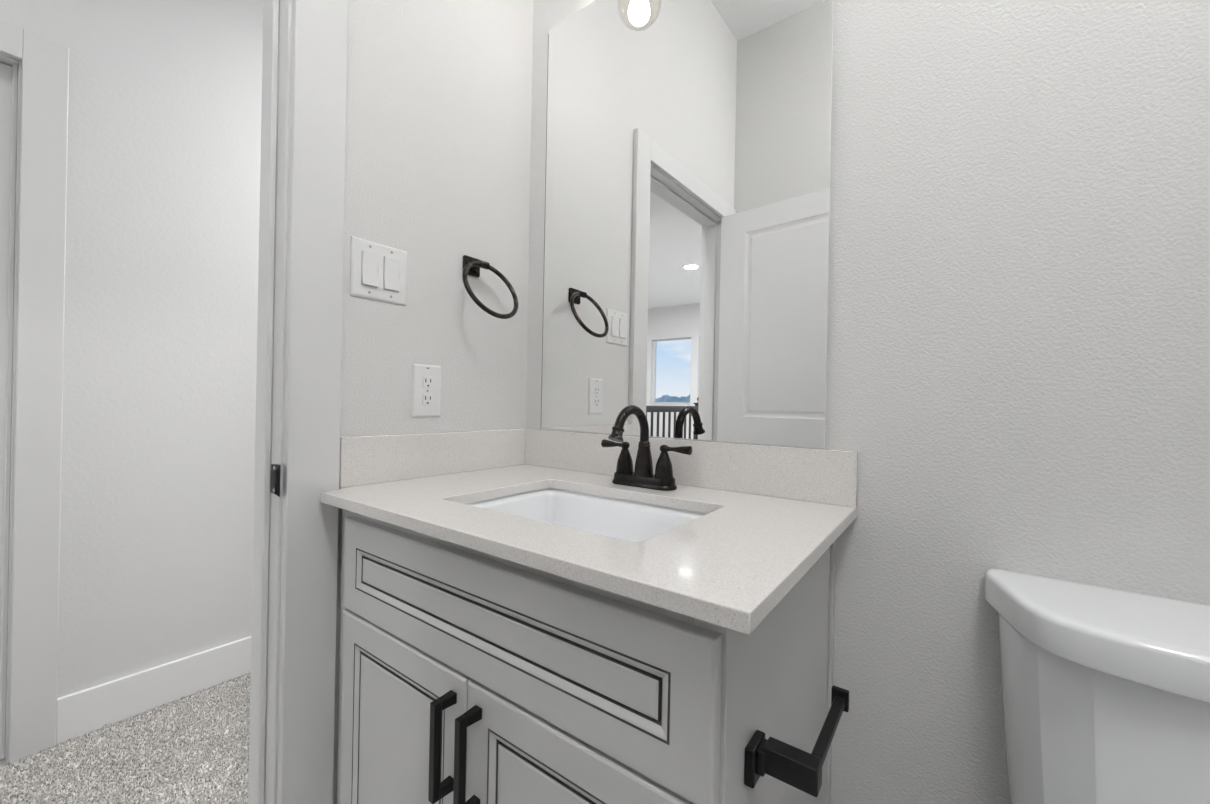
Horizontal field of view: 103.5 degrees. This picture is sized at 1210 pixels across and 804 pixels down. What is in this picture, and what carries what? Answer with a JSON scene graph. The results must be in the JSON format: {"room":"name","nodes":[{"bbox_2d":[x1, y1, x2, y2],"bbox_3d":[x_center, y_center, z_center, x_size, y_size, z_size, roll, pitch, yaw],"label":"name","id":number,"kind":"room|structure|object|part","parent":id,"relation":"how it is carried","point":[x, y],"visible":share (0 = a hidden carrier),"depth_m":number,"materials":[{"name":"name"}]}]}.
{"room":"bathroom","nodes":[
{"label":"bathroom","id":0,"kind":"room"},
{"bbox_2d":[0,752,39,766],"bbox_3d":[-1.868,1.124,0.399,1.300,0.188,8.120,1,0,36],"label":"floor","id":1,"kind":"structure","parent":0,"point":[3,762],"depth_m":1.37,"materials":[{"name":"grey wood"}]},
{"bbox_2d":[0,672,250,803],"bbox_3d":[-1.778,1.020,0.325,1.070,0.022,8.104,1,0,36],"label":"carpet","id":2,"kind":"object","parent":1,"relation":"on","point":[193,749],"visible":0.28,"depth_m":1.36,"materials":[{"name":"grey carpet"}]},
{"bbox_2d":[0,0,263,747],"bbox_3d":[-1.223,-0.281,2.067,0.120,2.640,4.700,1,0,36],"label":"wall","id":3,"kind":"structure","parent":0,"point":[165,96],"depth_m":1.59,"materials":[{"name":"white paint"}]},
{"bbox_2d":[0,53,21,761],"bbox_3d":[-1.933,0.011,1.108,0.120,2.010,0.860,1,0,36],"label":"door","id":4,"kind":"structure","parent":3,"relation":"in","point":[10,68],"depth_m":1.36,"materials":[{"name":"white paint"}]},
{"bbox_3d":[-1.957,0.018,1.072,0.035,1.970,0.774,1,0,36],"label":"panel","id":5,"kind":"part","parent":4,"relation":"part of","materials":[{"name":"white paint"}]},
{"bbox_2d":[0,19,68,762],"bbox_3d":[-1.901,-0.021,1.035,0.018,2.076,0.960,1,0,36],"label":"trim","id":6,"kind":"structure","parent":3,"relation":"attached to","point":[45,62],"depth_m":1.38,"materials":[{"name":"white paint"}]},
{"bbox_2d":[56,636,250,744],"bbox_3d":[-1.192,0.963,2.027,0.014,0.135,4.700,1,0,36],"label":"baseboard","id":7,"kind":"structure","parent":3,"relation":"attached to","point":[79,713],"depth_m":1.58,"materials":[{"name":"white paint"}]},
{"bbox_2d":[333,0,533,803],"bbox_3d":[-0.704,-0.466,0.825,0.100,3.010,1.490,1,0,36],"label":"wall","id":8,"kind":"structure","parent":0,"point":[439,92],"depth_m":1.15,"materials":[{"name":"white paint"}]},
{"bbox_2d":[248,0,291,803],"bbox_3d":[-0.861,0.025,0.619,0.136,2.023,0.779,1,0,36],"label":"trim","id":9,"kind":"structure","parent":8,"relation":"attached to","point":[277,14],"depth_m":0.91,"materials":[{"name":"white paint"}]},
{"bbox_3d":[-0.613,0.145,0.890,0.010,0.058,0.057,1,0,-42],"label":"strike plate","id":10,"kind":"part","parent":9,"relation":"part of","materials":[{"name":"black metal"}]},
{"bbox_2d":[277,0,348,803],"bbox_3d":[-0.815,-0.008,0.586,0.020,2.092,0.938,1,0,36],"label":"trim","id":11,"kind":"structure","parent":8,"relation":"attached to","point":[319,34],"depth_m":0.92,"materials":[{"name":"white paint"}]},
{"bbox_2d":[350,236,406,305],"bbox_3d":[-0.485,-0.281,1.033,0.013,0.123,0.124,1,0,36],"label":"light switch","id":12,"kind":"object","parent":8,"relation":"attached to","point":[378,272],"visible":1,"depth_m":1.03,"materials":[{"name":"white plastic"}]},
{"bbox_2d":[411,364,440,416],"bbox_3d":[-0.421,-0.027,1.130,0.008,0.123,0.075,1,0,36],"label":"power outlet","id":13,"kind":"object","parent":8,"relation":"attached to","point":[426,379],"visible":1,"depth_m":1.12,"materials":[{"name":"white plastic"}]},
{"bbox_2d":[422,393,432,404],"bbox_3d":[-0.420,-0.006,1.129,0.003,0.028,0.027,1,0,36],"label":"receptacle","id":14,"kind":"object","parent":13,"relation":"attached to","point":[427,398],"depth_m":1.13,"materials":[{"name":"white plastic"}]},
{"bbox_2d":[423,376,432,387],"bbox_3d":[-0.419,-0.047,1.129,0.003,0.028,0.027,1,0,36],"label":"receptacle","id":15,"kind":"object","parent":13,"relation":"attached to","point":[427,380],"depth_m":1.13,"materials":[{"name":"white plastic"}]},
{"bbox_2d":[462,255,517,318],"bbox_3d":[-0.297,-0.289,1.201,0.116,0.166,0.165,1,0,36],"label":"towel ring","id":16,"kind":"object","parent":8,"relation":"attached to","point":[471,266],"visible":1,"depth_m":1.21,"materials":[{"name":"black metal"}]},
{"bbox_3d":[-0.343,-0.349,1.228,0.009,0.047,0.051,1,0,36],"label":"plate","id":17,"kind":"part","parent":16,"relation":"part of","materials":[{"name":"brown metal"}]},
{"bbox_2d":[525,0,1209,803],"bbox_3d":[0.507,-0.442,0.933,1.955,3.010,0.120,1,0,36],"label":"wall","id":18,"kind":"structure","parent":0,"point":[1018,377],"depth_m":0.77,"materials":[{"name":"white paint"}]},
{"bbox_2d":[541,0,833,448],"bbox_3d":[0.128,-0.485,1.131,0.752,1.136,0.002,1,0,37],"label":"wall mirror","id":19,"kind":"object","parent":18,"relation":"attached to","point":[686,227],"visible":1,"depth_m":1.08,"materials":[{"name":"silver mirror"}]},
{"bbox_2d":[525,429,857,507],"bbox_3d":[0.119,0.135,1.124,0.850,0.102,0.018,1,0,36],"label":"backsplash","id":20,"kind":"structure","parent":18,"relation":"attached to","point":[826,476],"depth_m":1.00,"materials":[{"name":"stone"}]},
{"bbox_3d":[0.023,1.114,0.269,1.900,0.120,1.730,1,0,36],"label":"floor","id":21,"kind":"structure","parent":0,"visible":0},
{"bbox_2d":[337,509,835,803],"bbox_3d":[-0.070,0.627,0.906,0.811,0.849,0.580,1,0,36],"label":"vanity cabinet","id":22,"kind":"object","parent":21,"relation":"on","point":[467,675],"visible":0.74,"depth_m":0.64,"materials":[{"name":"grey paint"}]},
{"bbox_3d":[-0.352,0.661,0.811,0.373,0.520,0.019,1,0,36],"label":"door","id":23,"kind":"part","parent":22,"relation":"part of","materials":[{"name":"grey paint"}]},
{"bbox_3d":[-0.236,0.500,0.693,0.014,0.143,0.036,1,0,36],"label":"handle","id":24,"kind":"part","parent":22,"relation":"part of","materials":[{"name":"black metal"}]},
{"bbox_3d":[-0.190,0.501,0.659,0.014,0.143,0.036,1,0,36],"label":"handle","id":25,"kind":"part","parent":22,"relation":"part of","materials":[{"name":"black metal"}]},
{"bbox_3d":[-0.047,0.667,0.586,0.378,0.520,0.019,1,0,36],"label":"door","id":26,"kind":"part","parent":22,"relation":"part of","materials":[{"name":"grey paint"}]},
{"bbox_2d":[321,428,857,634],"bbox_3d":[-0.053,0.142,0.907,0.870,0.122,0.570,1,0,36],"label":"countertop","id":27,"kind":"structure","parent":22,"relation":"on","point":[772,511],"depth_m":0.87,"materials":[{"name":"stone"}]},
{"bbox_2d":[467,488,705,541],"bbox_3d":[-0.044,0.275,0.871,0.470,0.145,0.338,1,0,36],"label":"sink","id":28,"kind":"object","parent":27,"relation":"in","point":[632,521],"visible":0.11,"depth_m":1.01,"materials":[{"name":"white ceramic"}]},
{"bbox_2d":[601,405,691,490],"bbox_3d":[0.088,0.096,1.045,0.179,0.177,0.180,1,0,-6],"label":"faucet","id":29,"kind":"object","parent":27,"relation":"on","point":[643,476],"visible":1,"depth_m":1.03,"materials":[{"name":"black metal"}]},
{"bbox_3d":[0.018,0.097,1.103,0.057,0.019,0.019,1,0,36],"label":"lever","id":30,"kind":"part","parent":29,"relation":"part of","materials":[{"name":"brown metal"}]},
{"bbox_3d":[0.045,0.136,1.083,0.041,0.052,0.041,1,0,36],"label":"handle","id":31,"kind":"part","parent":29,"relation":"part of","materials":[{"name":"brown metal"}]},
{"bbox_3d":[0.058,0.048,1.013,0.020,0.082,0.120,1,0,36],"label":"spout","id":32,"kind":"part","parent":29,"relation":"part of","materials":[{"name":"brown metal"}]},
{"bbox_3d":[0.086,0.131,1.053,0.044,0.064,0.044,1,0,36],"label":"spout","id":33,"kind":"part","parent":29,"relation":"part of","materials":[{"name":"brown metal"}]},
{"bbox_3d":[0.085,0.173,1.053,0.158,0.023,0.056,1,0,36],"label":"plate","id":34,"kind":"part","parent":29,"relation":"part of","materials":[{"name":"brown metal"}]},
{"bbox_3d":[0.127,0.137,1.023,0.041,0.052,0.041,1,0,36],"label":"handle","id":35,"kind":"part","parent":29,"relation":"part of","materials":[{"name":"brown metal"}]},
{"bbox_3d":[0.155,0.100,1.003,0.057,0.019,0.019,1,0,36],"label":"lever","id":36,"kind":"part","parent":29,"relation":"part of","materials":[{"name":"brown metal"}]},
{"bbox_2d":[744,685,848,797],"bbox_3d":[0.237,0.401,0.577,0.078,0.054,0.170,1,0,36],"label":"toilet paper holder","id":37,"kind":"object","parent":22,"relation":"attached to","point":[800,769],"visible":1,"depth_m":0.53,"materials":[{"name":"black metal"}]},
{"bbox_3d":[0.171,0.406,0.544,0.012,0.042,0.040,1,0,36],"label":"plate","id":38,"kind":"part","parent":37,"relation":"part of","materials":[{"name":"black metal"}]},
{"bbox_3d":[0.201,0.398,0.522,0.064,0.033,0.026,1,0,36],"label":"post","id":39,"kind":"part","parent":37,"relation":"part of","materials":[{"name":"black metal"}]},
{"bbox_3d":[0.268,0.389,0.569,0.011,0.011,0.133,1,0,36],"label":"arm","id":40,"kind":"part","parent":37,"relation":"part of","materials":[{"name":"black metal"}]},
{"bbox_3d":[0.420,0.637,0.893,0.006,0.848,0.020,1,0,36],"label":"scribe trim","id":41,"kind":"part","parent":22,"relation":"part of","materials":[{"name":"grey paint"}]},
{"bbox_2d":[984,569,1209,803],"bbox_3d":[0.564,0.664,0.351,0.430,0.798,0.725,1,0,36],"label":"toilet","id":42,"kind":"object","parent":21,"relation":"on","point":[1105,692],"visible":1,"depth_m":0.58,"materials":[{"name":"white ceramic"}]},
{"bbox_3d":[0.723,0.293,0.557,0.430,0.049,0.212,1,0,36],"label":"tank lid","id":43,"kind":"part","parent":42,"relation":"part of","materials":[{"name":"white ceramic"}]}
]}

